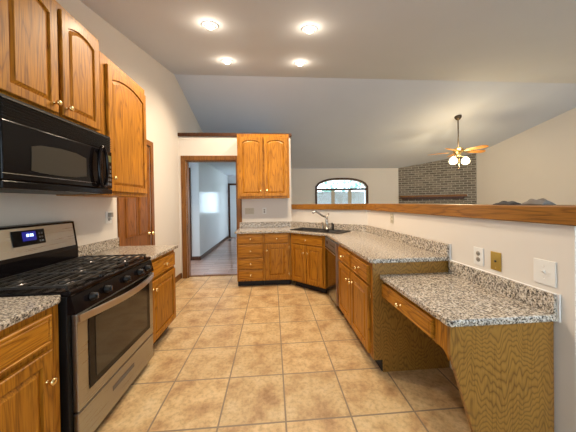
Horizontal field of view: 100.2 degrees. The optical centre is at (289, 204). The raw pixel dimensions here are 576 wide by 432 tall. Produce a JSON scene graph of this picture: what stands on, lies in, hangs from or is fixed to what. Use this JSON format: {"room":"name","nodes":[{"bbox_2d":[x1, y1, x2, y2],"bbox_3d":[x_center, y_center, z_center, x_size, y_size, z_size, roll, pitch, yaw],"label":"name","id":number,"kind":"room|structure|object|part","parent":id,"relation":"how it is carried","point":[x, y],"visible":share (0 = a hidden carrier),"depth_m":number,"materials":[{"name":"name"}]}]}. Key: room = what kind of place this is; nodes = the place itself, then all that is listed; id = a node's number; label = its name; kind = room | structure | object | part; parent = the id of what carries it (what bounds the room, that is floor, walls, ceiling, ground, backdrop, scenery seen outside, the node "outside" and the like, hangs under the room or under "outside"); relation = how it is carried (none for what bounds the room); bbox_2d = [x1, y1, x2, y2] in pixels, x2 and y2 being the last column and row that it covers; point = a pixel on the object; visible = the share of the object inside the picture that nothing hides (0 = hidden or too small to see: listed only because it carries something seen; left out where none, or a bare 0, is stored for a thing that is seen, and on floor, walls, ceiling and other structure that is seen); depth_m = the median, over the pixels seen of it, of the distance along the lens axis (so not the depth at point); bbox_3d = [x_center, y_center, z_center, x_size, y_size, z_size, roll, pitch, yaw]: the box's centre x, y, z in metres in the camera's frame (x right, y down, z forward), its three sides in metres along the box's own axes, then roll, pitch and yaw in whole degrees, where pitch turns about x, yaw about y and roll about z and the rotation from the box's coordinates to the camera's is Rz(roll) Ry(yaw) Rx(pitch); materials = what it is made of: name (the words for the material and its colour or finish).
{"room":"kitchen","nodes":[
{"label":"kitchen","id":0,"kind":"room"},
{"bbox_2d":[0,0,202,276],"bbox_3d":[-2.020,-0.469,3.210,0.120,3.690,9.100,-1,0,-4],"label":"wall","id":1,"kind":"structure","parent":0,"point":[169,113],"depth_m":3.15,"materials":[{"name":"beige paint"}]},
{"bbox_2d":[0,0,100,132],"bbox_3d":[-1.637,-0.922,1.530,0.410,0.763,0.780,-1,0,-4],"label":"upper cabinet","id":2,"kind":"object","parent":1,"relation":"attached to","point":[49,61],"visible":0.98,"depth_m":1.48,"materials":[{"name":"brown wood"}]},
{"bbox_3d":[-1.465,-0.918,1.357,0.021,0.683,0.340,-1,0,-4],"label":"door","id":3,"kind":"part","parent":2,"relation":"part of","materials":[{"name":"brown wood"}]},
{"bbox_2d":[0,93,111,194],"bbox_3d":[-1.599,-0.308,1.537,0.460,0.460,0.800,-1,0,-4],"label":"microwave","id":4,"kind":"object","parent":2,"relation":"attached to","point":[42,152],"visible":1,"depth_m":1.40,"materials":[{"name":"black"}]},
{"bbox_3d":[-1.420,-0.270,1.502,0.031,0.293,0.701,-1,0,-4],"label":"door","id":5,"kind":"part","parent":4,"relation":"part of","materials":[{"name":"black"}]},
{"bbox_3d":[-1.421,-0.100,1.551,0.029,0.038,0.796,-1,0,-4],"label":"rail","id":6,"kind":"part","parent":4,"relation":"part of","materials":[{"name":"black"}]},
{"bbox_3d":[-1.398,-0.281,1.807,0.021,0.322,0.112,-1,0,-4],"label":"handle","id":7,"kind":"part","parent":4,"relation":"part of","materials":[{"name":"black plastic"}]},
{"bbox_3d":[-1.448,-0.273,1.901,0.031,0.293,0.092,-1,0,-4],"label":"control panel","id":8,"kind":"part","parent":4,"relation":"part of","materials":[{"name":"black plastic"}]},
{"bbox_3d":[-1.442,-0.633,1.501,0.036,0.036,0.036,-1,0,-4],"label":"knob","id":9,"kind":"part","parent":2,"relation":"part of","materials":[{"name":"gold metal"}]},
{"bbox_3d":[-1.449,-0.634,1.590,0.036,0.036,0.036,-1,0,-4],"label":"knob","id":10,"kind":"part","parent":2,"relation":"part of","materials":[{"name":"gold metal"}]},
{"bbox_3d":[-1.492,-0.921,1.726,0.021,0.683,0.340,-1,0,-4],"label":"door","id":11,"kind":"part","parent":2,"relation":"part of","materials":[{"name":"brown wood"}]},
{"bbox_2d":[78,238,118,256],"bbox_3d":[-1.871,0.417,2.358,0.022,0.101,0.603,-1,0,-4],"label":"backsplash","id":12,"kind":"structure","parent":1,"relation":"attached to","point":[88,249],"depth_m":2.33,"materials":[{"name":"stone"}]},
{"bbox_2d":[56,51,146,197],"bbox_3d":[-1.685,-0.654,2.265,0.410,1.157,0.680,-1,0,-4],"label":"upper cabinet","id":13,"kind":"object","parent":1,"relation":"attached to","point":[122,100],"visible":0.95,"depth_m":2.20,"materials":[{"name":"brown wood"}]},
{"bbox_3d":[-1.528,-0.639,2.292,0.021,1.052,0.600,-1,0,-4],"label":"door","id":14,"kind":"part","parent":13,"relation":"part of","materials":[{"name":"brown wood"}]},
{"bbox_2d":[105,211,111,223],"bbox_3d":[-1.896,0.135,2.526,0.008,0.125,0.095,-1,0,-4],"label":"wall outlet","id":15,"kind":"object","parent":1,"relation":"attached to","point":[108,220],"visible":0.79,"depth_m":2.50,"materials":[{"name":"white plastic"}]},
{"bbox_2d":[117,139,154,246],"bbox_3d":[-1.928,0.244,3.071,0.020,2.265,0.810,-1,0,-4],"label":"trim","id":16,"kind":"structure","parent":1,"relation":"attached to","point":[149,143],"depth_m":3.40,"materials":[{"name":"brown wood"}]},
{"bbox_2d":[123,146,154,245],"bbox_3d":[-1.920,0.278,3.069,0.105,2.173,0.656,-1,0,-4],"label":"door","id":17,"kind":"structure","parent":1,"relation":"in","point":[136,210],"depth_m":3.09,"materials":[{"name":"brown wood"}]},
{"bbox_3d":[-1.931,-0.152,2.928,0.008,1.100,0.230,-1,0,-4],"label":"panel","id":18,"kind":"part","parent":17,"relation":"part of","materials":[{"name":"brown wood"}]},
{"bbox_3d":[-1.951,-0.154,3.207,0.008,1.100,0.230,-1,0,-4],"label":"panel","id":19,"kind":"part","parent":17,"relation":"part of","materials":[{"name":"brown wood"}]},
{"bbox_2d":[175,273,180,282],"bbox_3d":[-1.980,1.320,3.981,0.014,0.100,0.969,-1,0,-4],"label":"baseboard","id":20,"kind":"structure","parent":1,"relation":"attached to","point":[178,277],"depth_m":4.31,"materials":[{"name":"brown wood"}]},
{"bbox_2d":[189,162,201,255],"bbox_3d":[-2.977,0.119,5.912,1.510,2.500,0.120,-1,0,-4],"label":"wall","id":21,"kind":"structure","parent":0,"point":[194,167],"depth_m":5.90,"materials":[{"name":"white paint"}]},
{"bbox_2d":[189,168,191,259],"bbox_3d":[-2.946,0.239,5.895,1.065,2.260,0.120,-1,0,-4],"label":"trim","id":22,"kind":"structure","parent":21,"relation":"attached to","point":[189,168],"depth_m":5.87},
{"bbox_2d":[192,256,199,259],"bbox_3d":[-2.295,1.314,5.901,0.190,0.090,0.014,-1,0,-4],"label":"baseboard","id":23,"kind":"structure","parent":21,"relation":"attached to","point":[193,257],"depth_m":5.89,"materials":[{"name":"brown wood"}]},
{"bbox_2d":[190,274,236,276],"bbox_3d":[-1.415,1.351,4.614,1.000,0.009,0.070,-1,0,-4],"label":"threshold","id":24,"kind":"structure","parent":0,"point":[213,274],"depth_m":4.59,"materials":[{"name":"brown wood"}]},
{"bbox_2d":[200,162,228,254],"bbox_3d":[-2.422,0.095,7.882,0.120,2.500,3.729,-1,0,-4],"label":"wall","id":25,"kind":"structure","parent":0,"point":[213,182],"depth_m":7.26,"materials":[{"name":"white paint"}]},
{"bbox_2d":[200,235,228,259],"bbox_3d":[-2.331,1.300,7.824,0.014,0.090,3.854,-1,0,-4],"label":"baseboard","id":26,"kind":"structure","parent":25,"relation":"attached to","point":[227,237],"depth_m":7.07,"materials":[{"name":"wood"}]},
{"bbox_2d":[228,176,235,225],"bbox_3d":[-1.489,0.065,9.879,2.270,2.500,0.120,-1,0,-4],"label":"wall","id":27,"kind":"structure","parent":0,"point":[231,179],"depth_m":9.75,"materials":[{"name":"white paint"}]},
{"bbox_2d":[228,183,236,237],"bbox_3d":[-2.291,0.238,9.741,0.375,2.180,0.038,-1,0,-4],"label":"trim","id":28,"kind":"structure","parent":27,"relation":"attached to","point":[229,184],"depth_m":9.71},
{"bbox_2d":[230,185,236,236],"bbox_3d":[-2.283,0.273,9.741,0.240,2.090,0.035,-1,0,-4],"label":"door","id":29,"kind":"structure","parent":27,"relation":"in","point":[233,219],"depth_m":9.72,"materials":[{"name":"white wood"}]},
{"bbox_2d":[178,137,291,277],"bbox_3d":[-1.010,0.040,4.590,2.076,2.620,0.120,-1,0,-4],"label":"wall","id":30,"kind":"structure","parent":0,"point":[277,209],"depth_m":4.52,"materials":[{"name":"beige paint"}]},
{"bbox_2d":[180,156,241,277],"bbox_3d":[-1.453,0.225,4.549,1.100,2.265,0.140,-1,0,-4],"label":"trim","id":31,"kind":"structure","parent":30,"relation":"attached to","point":[185,160],"depth_m":4.47,"materials":[{"name":"brown wood"}]},
{"bbox_2d":[178,133,291,138],"bbox_3d":[-1.020,-1.303,4.580,2.096,0.063,0.180,-1,0,-4],"label":"trim","id":32,"kind":"structure","parent":30,"relation":"attached to","point":[179,134],"depth_m":4.47,"materials":[{"name":"brown wood"}]},
{"bbox_2d":[245,208,253,213],"bbox_3d":[-0.762,0.125,4.539,0.165,0.118,0.018,-1,0,-4],"label":"light switch","id":33,"kind":"object","parent":30,"relation":"attached to","point":[247,210],"visible":1,"depth_m":4.54,"materials":[{"name":"beige plastic"}]},
{"bbox_2d":[237,134,289,198],"bbox_3d":[-0.473,-0.672,4.364,0.905,1.124,0.394,-1,0,-4],"label":"upper cabinet","id":34,"kind":"object","parent":30,"relation":"attached to","point":[262,159],"visible":1,"depth_m":4.21,"materials":[{"name":"brown wood"}]},
{"bbox_3d":[-0.676,-0.657,4.198,0.405,1.034,0.021,-1,0,-4],"label":"door","id":35,"kind":"part","parent":34,"relation":"part of","materials":[{"name":"brown wood"}]},
{"bbox_3d":[-0.248,-0.664,4.229,0.405,1.034,0.021,-1,0,-4],"label":"door","id":36,"kind":"part","parent":34,"relation":"part of","materials":[{"name":"brown wood"}]},
{"bbox_2d":[94,237,470,431],"bbox_3d":[2.796,1.323,4.623,12.800,0.060,11.200,-1,0,-4],"label":"floor","id":37,"kind":"structure","parent":0,"point":[232,357],"depth_m":1.90,"materials":[{"name":"tile"}]},
{"bbox_2d":[0,304,60,431],"bbox_3d":[-1.425,0.948,0.839,0.662,0.878,0.765,-1,0,-4],"label":"base cabinet","id":38,"kind":"object","parent":37,"relation":"on","point":[29,348],"visible":0.99,"depth_m":1.07,"materials":[{"name":"brown wood"}]},
{"bbox_3d":[-1.146,0.608,0.841,0.021,0.140,0.675,-1,0,-4],"label":"drawer","id":39,"kind":"part","parent":38,"relation":"part of","materials":[{"name":"brown wood"}]},
{"bbox_3d":[-1.140,0.983,0.844,0.021,0.550,0.675,-1,0,-4],"label":"door","id":40,"kind":"part","parent":38,"relation":"part of","materials":[{"name":"brown wood"}]},
{"bbox_2d":[0,295,60,330],"bbox_3d":[-1.453,0.440,0.814,0.634,0.136,0.827,-1,0,-4],"label":"countertop","id":41,"kind":"structure","parent":38,"relation":"on","point":[13,310],"depth_m":1.11,"materials":[{"name":"stone"}]},
{"bbox_3d":[-1.135,0.845,1.149,0.036,0.036,0.036,-1,0,-4],"label":"knob","id":42,"kind":"part","parent":38,"relation":"part of","materials":[{"name":"gold metal"}]},
{"bbox_2d":[0,221,153,431],"bbox_3d":[-1.452,0.755,1.659,0.742,1.252,0.838,-1,0,-4],"label":"gas range","id":43,"kind":"object","parent":37,"relation":"on","point":[105,307],"visible":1,"depth_m":1.51,"materials":[{"name":"silver metal"}]},
{"bbox_3d":[-1.738,0.220,1.608,0.018,0.100,0.215,-1,0,-4],"label":"display panel","id":44,"kind":"part","parent":43,"relation":"part of","materials":[{"name":"black plastic"}]},
{"bbox_3d":[-1.317,0.451,1.397,0.110,0.015,0.110,-1,0,-4],"label":"burner","id":45,"kind":"part","parent":43,"relation":"part of","materials":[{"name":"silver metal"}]},
{"bbox_2d":[0,257,150,296],"bbox_3d":[-1.486,0.472,1.655,0.620,0.026,0.838,-1,0,-4],"label":"cooktop","id":46,"kind":"object","parent":43,"relation":"in","point":[79,289],"depth_m":1.47,"materials":[{"name":"black metal"}]},
{"bbox_3d":[-1.129,0.529,1.391,0.033,0.046,0.046,-1,0,-4],"label":"control knob","id":47,"kind":"part","parent":43,"relation":"part of","materials":[{"name":"black plastic"}]},
{"bbox_3d":[-1.137,0.528,1.511,0.033,0.046,0.046,-1,0,-4],"label":"control knob","id":48,"kind":"part","parent":43,"relation":"part of","materials":[{"name":"black plastic"}]},
{"bbox_3d":[-1.174,0.530,1.677,0.041,0.093,0.834,-1,0,-4],"label":"control panel","id":49,"kind":"part","parent":43,"relation":"part of","materials":[{"name":"black metal"}]},
{"bbox_3d":[-1.176,0.849,1.690,0.029,0.525,0.810,-1,0,-4],"label":"oven door","id":50,"kind":"part","parent":43,"relation":"part of","materials":[{"name":"grey metal"}]},
{"bbox_3d":[-1.171,1.220,1.692,0.027,0.197,0.810,-1,0,-4],"label":"storage drawer","id":51,"kind":"part","parent":43,"relation":"part of","materials":[{"name":"grey metal"}]},
{"bbox_3d":[-1.125,0.607,1.691,0.079,0.040,0.796,-1,0,-4],"label":"handle","id":52,"kind":"part","parent":43,"relation":"part of","materials":[{"name":"silver metal"}]},
{"bbox_3d":[-1.152,0.527,1.709,0.033,0.046,0.046,-1,0,-4],"label":"control knob","id":53,"kind":"part","parent":43,"relation":"part of","materials":[{"name":"black plastic"}]},
{"bbox_2d":[151,250,175,344],"bbox_3d":[-1.536,0.937,2.382,0.662,0.878,0.580,-1,0,-4],"label":"base cabinet","id":54,"kind":"object","parent":37,"relation":"on","point":[163,281],"visible":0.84,"depth_m":2.38,"materials":[{"name":"brown wood"}]},
{"bbox_2d":[78,238,177,259],"bbox_3d":[-1.563,0.429,2.398,0.642,0.136,0.638,-1,0,-4],"label":"countertop","id":55,"kind":"structure","parent":54,"relation":"on","point":[111,246],"depth_m":2.38,"materials":[{"name":"stone"}]},
{"bbox_3d":[-1.258,0.597,2.400,0.021,0.140,0.520,-1,0,-4],"label":"drawer","id":56,"kind":"part","parent":54,"relation":"part of","materials":[{"name":"brown wood"}]},
{"bbox_2d":[237,233,264,285],"bbox_3d":[-0.663,0.909,4.209,0.435,0.878,0.672,-1,0,-4],"label":"base cabinet","id":57,"kind":"object","parent":37,"relation":"on","point":[250,247],"visible":0.98,"depth_m":3.92,"materials":[{"name":"brown wood"}]},
{"bbox_3d":[-0.636,0.963,3.922,0.395,0.165,0.021,-1,0,-4],"label":"drawer","id":58,"kind":"part","parent":57,"relation":"part of","materials":[{"name":"brown wood"}]},
{"bbox_3d":[-0.639,0.755,3.920,0.395,0.210,0.021,-1,0,-4],"label":"drawer","id":59,"kind":"part","parent":57,"relation":"part of","materials":[{"name":"brown wood"}]},
{"bbox_3d":[-0.642,0.563,3.918,0.395,0.135,0.021,-1,0,-4],"label":"drawer","id":60,"kind":"part","parent":57,"relation":"part of","materials":[{"name":"brown wood"}]},
{"bbox_3d":[-0.634,1.145,3.923,0.395,0.160,0.021,-1,0,-4],"label":"drawer","id":61,"kind":"part","parent":57,"relation":"part of","materials":[{"name":"brown wood"}]},
{"bbox_2d":[264,233,290,284],"bbox_3d":[-0.225,0.903,4.240,0.440,0.878,0.672,-1,0,-4],"label":"base cabinet","id":62,"kind":"object","parent":37,"relation":"on","point":[277,246],"visible":0.97,"depth_m":3.95,"materials":[{"name":"brown wood"}]},
{"bbox_3d":[-0.216,0.556,3.949,0.385,0.135,0.021,-1,0,-4],"label":"drawer","id":63,"kind":"part","parent":62,"relation":"part of","materials":[{"name":"brown wood"}]},
{"bbox_3d":[-0.211,0.931,3.952,0.385,0.575,0.021,-1,0,-4],"label":"door","id":64,"kind":"part","parent":62,"relation":"part of","materials":[{"name":"brown wood"}]},
{"bbox_2d":[291,233,326,293],"bbox_3d":[0.386,0.896,3.876,0.655,0.878,0.482,0,1,41],"label":"base cabinet","id":65,"kind":"object","parent":37,"relation":"on","point":[308,265],"visible":0.96,"depth_m":3.70,"materials":[{"name":"brown wood"}]},
{"bbox_3d":[0.144,0.924,3.829,0.292,0.570,0.021,0,1,41],"label":"door","id":66,"kind":"part","parent":65,"relation":"part of","materials":[{"name":"brown wood"}]},
{"bbox_3d":[0.256,0.553,3.730,0.595,0.130,0.020,0,1,41],"label":"drawer","id":67,"kind":"part","parent":65,"relation":"part of","materials":[{"name":"brown wood"}]},
{"bbox_3d":[0.374,0.922,3.631,0.292,0.570,0.021,0,1,41],"label":"door","id":68,"kind":"part","parent":65,"relation":"part of","materials":[{"name":"brown wood"}]},
{"bbox_2d":[325,237,343,314],"bbox_3d":[0.830,0.898,3.224,0.598,0.872,0.605,-1,0,-4],"label":"dishwasher","id":69,"kind":"object","parent":37,"relation":"on","point":[331,247],"visible":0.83,"depth_m":3.09,"materials":[{"name":"black metal"}]},
{"bbox_3d":[0.559,0.913,3.205,0.041,0.620,0.594,-1,0,-4],"label":"door","id":70,"kind":"part","parent":69,"relation":"part of","materials":[{"name":"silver metal"}]},
{"bbox_3d":[0.553,0.534,3.202,0.041,0.128,0.594,-1,0,-4],"label":"control panel","id":71,"kind":"part","parent":69,"relation":"part of","materials":[{"name":"grey metal"}]},
{"bbox_2d":[338,244,449,371],"bbox_3d":[0.920,0.900,2.432,0.700,0.878,0.973,-1,0,-4],"label":"base cabinet","id":72,"kind":"object","parent":37,"relation":"on","point":[391,339],"visible":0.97,"depth_m":1.96,"materials":[{"name":"brown wood"}]},
{"bbox_2d":[235,221,450,262],"bbox_3d":[0.414,0.389,3.421,1.490,0.140,3.419,-1,1,-38],"label":"countertop","id":73,"kind":"structure","parent":72,"relation":"on","point":[373,244],"depth_m":2.62,"materials":[{"name":"stone"}]},
{"bbox_2d":[290,227,349,236],"bbox_3d":[0.470,0.502,3.885,0.940,0.184,0.385,0,1,41],"label":"sink","id":74,"kind":"object","parent":73,"relation":"in","point":[302,228],"visible":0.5,"depth_m":3.87,"materials":[{"name":"black"}]},
{"bbox_3d":[0.326,0.506,3.997,0.489,0.178,0.289,0,1,41],"label":"bowl","id":75,"kind":"part","parent":74,"relation":"part of","materials":[{"name":"black metal"}]},
{"bbox_3d":[0.641,0.504,3.724,0.274,0.178,0.289,0,1,41],"label":"bowl","id":76,"kind":"part","parent":74,"relation":"part of","materials":[{"name":"black"}]},
{"bbox_2d":[312,210,328,228],"bbox_3d":[0.508,0.251,3.967,0.298,0.313,0.067,-1,0,-13],"label":"faucet","id":77,"kind":"object","parent":73,"relation":"on","point":[314,211],"visible":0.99,"depth_m":3.97,"materials":[{"name":"silver metal"}]},
{"bbox_3d":[0.488,0.164,3.967,0.262,0.137,0.038,-1,0,-12],"label":"spout","id":78,"kind":"part","parent":77,"relation":"part of","materials":[{"name":"silver metal"}]},
{"bbox_3d":[0.596,0.570,2.639,0.021,0.145,0.420,-1,0,-4],"label":"drawer","id":79,"kind":"part","parent":72,"relation":"part of","materials":[{"name":"brown wood"}]},
{"bbox_3d":[0.602,0.942,2.638,0.021,0.550,0.427,-1,0,-4],"label":"door","id":80,"kind":"part","parent":72,"relation":"part of","materials":[{"name":"brown wood"}]},
{"bbox_3d":[0.629,0.573,2.188,0.021,0.145,0.425,-1,0,-4],"label":"drawer","id":81,"kind":"part","parent":72,"relation":"part of","materials":[{"name":"brown wood"}]},
{"bbox_3d":[0.634,0.945,2.196,0.021,0.550,0.436,-1,0,-4],"label":"door","id":82,"kind":"part","parent":72,"relation":"part of","materials":[{"name":"brown wood"}]},
{"bbox_3d":[0.985,0.903,1.953,0.638,0.878,0.007,-1,0,-4],"label":"panel","id":83,"kind":"part","parent":72,"relation":"part of","materials":[{"name":"brown wood"}]},
{"bbox_2d":[398,154,476,203],"bbox_3d":[4.910,-0.193,8.124,2.269,2.852,0.250,-1,0,23],"label":"fireplace","id":84,"kind":"object","parent":37,"relation":"on","point":[436,182],"visible":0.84,"depth_m":8.09,"materials":[{"name":"brick"}]},
{"bbox_2d":[400,194,466,197],"bbox_3d":[4.783,-0.287,8.122,1.939,0.065,0.149,-1,0,23],"label":"mantel shelf","id":85,"kind":"object","parent":84,"relation":"attached to","point":[401,195],"depth_m":8.08,"materials":[{"name":"brown wood"}]},
{"bbox_3d":[4.794,-0.217,8.146,1.819,0.074,0.099,-1,0,23],"label":"mantel moulding","id":86,"kind":"part","parent":84,"relation":"part of","materials":[{"name":"brown wood"}]},
{"bbox_2d":[382,281,553,431],"bbox_3d":[1.021,0.969,1.578,0.598,0.750,0.745,-1,0,-4],"label":"desk","id":87,"kind":"object","parent":37,"relation":"on","point":[504,373],"visible":0.94,"depth_m":1.21,"materials":[{"name":"brown wood"}]},
{"bbox_3d":[0.758,0.678,1.615,0.020,0.105,0.600,-1,0,-4],"label":"drawer","id":88,"kind":"part","parent":87,"relation":"part of","materials":[{"name":"brown wood"}]},
{"bbox_2d":[380,260,560,326],"bbox_3d":[1.036,0.522,1.565,0.586,0.140,0.766,-1,0,-4],"label":"countertop","id":89,"kind":"structure","parent":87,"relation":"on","point":[465,295],"depth_m":1.40,"materials":[{"name":"stone"}]},
{"bbox_3d":[1.069,0.971,1.219,0.553,0.750,0.022,-1,0,-4],"label":"panel","id":90,"kind":"part","parent":87,"relation":"part of","materials":[{"name":"brown wood"}]},
{"bbox_2d":[80,0,575,175],"bbox_3d":[2.419,-1.834,4.574,12.340,1.315,11.200,-1,0,-4],"label":"ceiling","id":91,"kind":"structure","parent":0,"point":[529,41],"depth_m":3.98,"materials":[{"name":"white paint"}]},
{"bbox_2d":[201,21,218,29],"bbox_3d":[-0.865,-1.934,2.611,0.184,0.058,0.180,-1,0,-4],"label":"ceiling spotlight","id":92,"kind":"object","parent":91,"relation":"attached to","point":[210,25],"visible":1,"depth_m":2.58,"materials":[{"name":"white glass"}]},
{"bbox_2d":[221,59,232,63],"bbox_3d":[-0.955,-2.167,3.661,0.184,0.057,0.180,-1,0,-4],"label":"ceiling spotlight","id":93,"kind":"object","parent":91,"relation":"attached to","point":[226,61],"visible":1,"depth_m":3.62,"materials":[{"name":"white"}]},
{"bbox_2d":[294,61,305,65],"bbox_3d":[0.157,-2.185,3.741,0.184,0.057,0.180,-1,0,-4],"label":"ceiling spotlight","id":94,"kind":"object","parent":91,"relation":"attached to","point":[299,63],"visible":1,"depth_m":3.70,"materials":[{"name":"white glass"}]},
{"bbox_2d":[301,25,317,33],"bbox_3d":[0.219,-1.952,2.697,0.184,0.057,0.180,-1,0,-4],"label":"ceiling spotlight","id":95,"kind":"object","parent":91,"relation":"attached to","point":[309,29],"visible":1,"depth_m":2.67,"materials":[{"name":"white"}]},
{"bbox_2d":[430,115,488,163],"bbox_3d":[4.088,-1.509,5.780,1.206,1.290,1.237,-1,0,-4],"label":"ceiling fan","id":96,"kind":"object","parent":91,"relation":"hanging from","point":[453,160],"visible":0.99,"depth_m":5.73,"materials":[{"name":"brown metal"}]},
{"bbox_3d":[3.896,-1.046,5.749,0.176,0.180,0.176,-1,0,-4],"label":"globe","id":97,"kind":"part","parent":96,"relation":"part of","materials":[{"name":"white glass"}]},
{"bbox_3d":[4.045,-1.268,5.788,0.230,0.230,0.230,-1,0,-4],"label":"motor","id":98,"kind":"part","parent":96,"relation":"part of","materials":[{"name":"gold metal"}]},
{"bbox_3d":[4.205,-1.050,5.771,0.176,0.180,0.176,-1,0,-4],"label":"globe","id":99,"kind":"part","parent":96,"relation":"part of","materials":[{"name":"white glass"}]},
{"bbox_3d":[4.469,-1.274,5.791,0.452,0.040,0.145,-1,0,-4],"label":"blade","id":100,"kind":"part","parent":96,"relation":"part of","materials":[{"name":"brown wood"}]},
{"bbox_3d":[4.184,-1.267,5.386,0.142,0.040,0.450,-1,0,-19],"label":"blade","id":101,"kind":"part","parent":96,"relation":"part of","materials":[{"name":"brown wood"}]},
{"bbox_2d":[291,168,398,203],"bbox_3d":[1.813,0.004,8.513,4.360,2.545,0.120,-1,0,-4],"label":"wall","id":102,"kind":"structure","parent":0,"point":[383,188],"depth_m":8.48,"materials":[{"name":"beige paint"}]},
{"bbox_2d":[315,178,368,203],"bbox_3d":[1.821,-0.223,8.491,1.890,1.420,0.129,-1,0,-4],"label":"window","id":103,"kind":"structure","parent":102,"relation":"in","point":[333,197],"depth_m":8.51,"materials":[{"name":"white glass"}]},
{"bbox_2d":[317,192,330,203],"bbox_3d":[1.223,-0.032,8.508,0.505,0.834,0.012,-1,0,-4],"label":"blind","id":104,"kind":"object","parent":103,"relation":"attached to","point":[321,196],"depth_m":8.50,"materials":[{"name":"white fabric"}]},
{"bbox_2d":[335,192,347,203],"bbox_3d":[1.819,-0.041,8.551,0.510,0.834,0.012,-1,0,-4],"label":"blind","id":105,"kind":"object","parent":103,"relation":"attached to","point":[340,197],"depth_m":8.54,"materials":[{"name":"white fabric"}]},
{"bbox_2d":[351,191,364,203],"bbox_3d":[2.415,-0.050,8.594,0.505,0.834,0.012,-1,0,-4],"label":"blind","id":106,"kind":"object","parent":103,"relation":"attached to","point":[356,198],"depth_m":8.59,"materials":[{"name":"white"}]},
{"bbox_2d":[291,209,575,431],"bbox_3d":[1.081,0.710,3.094,0.860,1.243,3.901,-1,0,-21],"label":"wall","id":107,"kind":"structure","parent":0,"point":[518,243],"depth_m":1.40,"materials":[{"name":"beige paint"}]},
{"bbox_2d":[291,204,365,209],"bbox_3d":[0.610,0.039,4.206,1.691,0.094,0.192,0,1,39],"label":"trim","id":108,"kind":"structure","parent":107,"relation":"attached to","point":[293,206],"depth_m":4.04,"materials":[{"name":"brown wood"}]},
{"bbox_2d":[390,213,393,222],"bbox_3d":[1.225,0.166,2.897,0.008,0.117,0.072,-1,0,-4],"label":"wall outlet","id":109,"kind":"object","parent":107,"relation":"attached to","point":[391,214],"visible":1,"depth_m":2.90,"materials":[{"name":"beige plastic"}]},
{"bbox_2d":[366,204,575,225],"bbox_3d":[1.327,0.043,2.419,0.190,0.094,2.633,-1,0,-4],"label":"trim","id":110,"kind":"structure","parent":107,"relation":"on","point":[545,214],"depth_m":1.51,"materials":[{"name":"brown wood"}]},
{"bbox_2d":[493,201,520,204],"bbox_3d":[1.406,-0.012,1.560,0.094,0.026,0.130,-1,0,-4],"label":"folded cloth","id":111,"kind":"object","parent":110,"relation":"on","point":[501,202],"visible":0.98,"depth_m":1.53,"materials":[{"name":"grey fabric"}]},
{"bbox_2d":[520,198,555,204],"bbox_3d":[1.419,-0.017,1.381,0.094,0.038,0.124,-1,0,-4],"label":"folded cloth","id":112,"kind":"object","parent":110,"relation":"on","point":[542,201],"visible":0.97,"depth_m":1.35,"materials":[{"name":"grey fabric"}]},
{"bbox_2d":[474,247,483,265],"bbox_3d":[1.315,0.361,1.683,0.008,0.122,0.078,-1,0,-4],"label":"wall outlet","id":113,"kind":"object","parent":107,"relation":"attached to","point":[478,252],"visible":1,"depth_m":1.67,"materials":[{"name":"white plastic"}]},
{"bbox_2d":[491,251,500,271],"bbox_3d":[1.324,0.365,1.552,0.010,0.118,0.072,-1,0,-4],"label":"cable plate","id":114,"kind":"object","parent":107,"relation":"attached to","point":[495,256],"visible":1,"depth_m":1.55,"materials":[{"name":"gold metal"}]},
{"bbox_2d":[449,260,556,313],"bbox_3d":[1.315,0.503,1.579,0.022,0.100,0.730,-1,0,-4],"label":"backsplash","id":115,"kind":"structure","parent":107,"relation":"attached to","point":[546,301],"depth_m":1.44,"materials":[{"name":"stone"}]},
{"bbox_2d":[533,258,555,287],"bbox_3d":[1.340,0.358,1.274,0.018,0.130,0.105,-1,0,-4],"label":"light switch","id":116,"kind":"object","parent":107,"relation":"attached to","point":[544,271],"visible":1,"depth_m":1.27,"materials":[{"name":"white plastic"}]},
{"bbox_2d":[476,107,575,204],"bbox_3d":[7.409,-0.614,3.671,0.120,3.690,8.927,-1,0,-19],"label":"wall","id":117,"kind":"structure","parent":0,"point":[538,162],"depth_m":6.34,"materials":[{"name":"beige paint"}]},
{"label":"outside","id":118,"kind":"structure","parent":0,"visible":0},
{"bbox_3d":[0.216,1.518,25.142,28.000,0.100,29.900,-1,0,-4],"label":"ground","id":119,"kind":"structure","parent":118,"visible":0},
{"bbox_2d":[320,181,363,192],"bbox_3d":[3.986,-1.017,19.321,4.210,4.983,2.689,-1,0,-4],"label":"tree","id":120,"kind":"object","parent":119,"relation":"on","point":[344,182],"visible":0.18,"depth_m":19.46,"materials":[{"name":"plant"}]}
]}

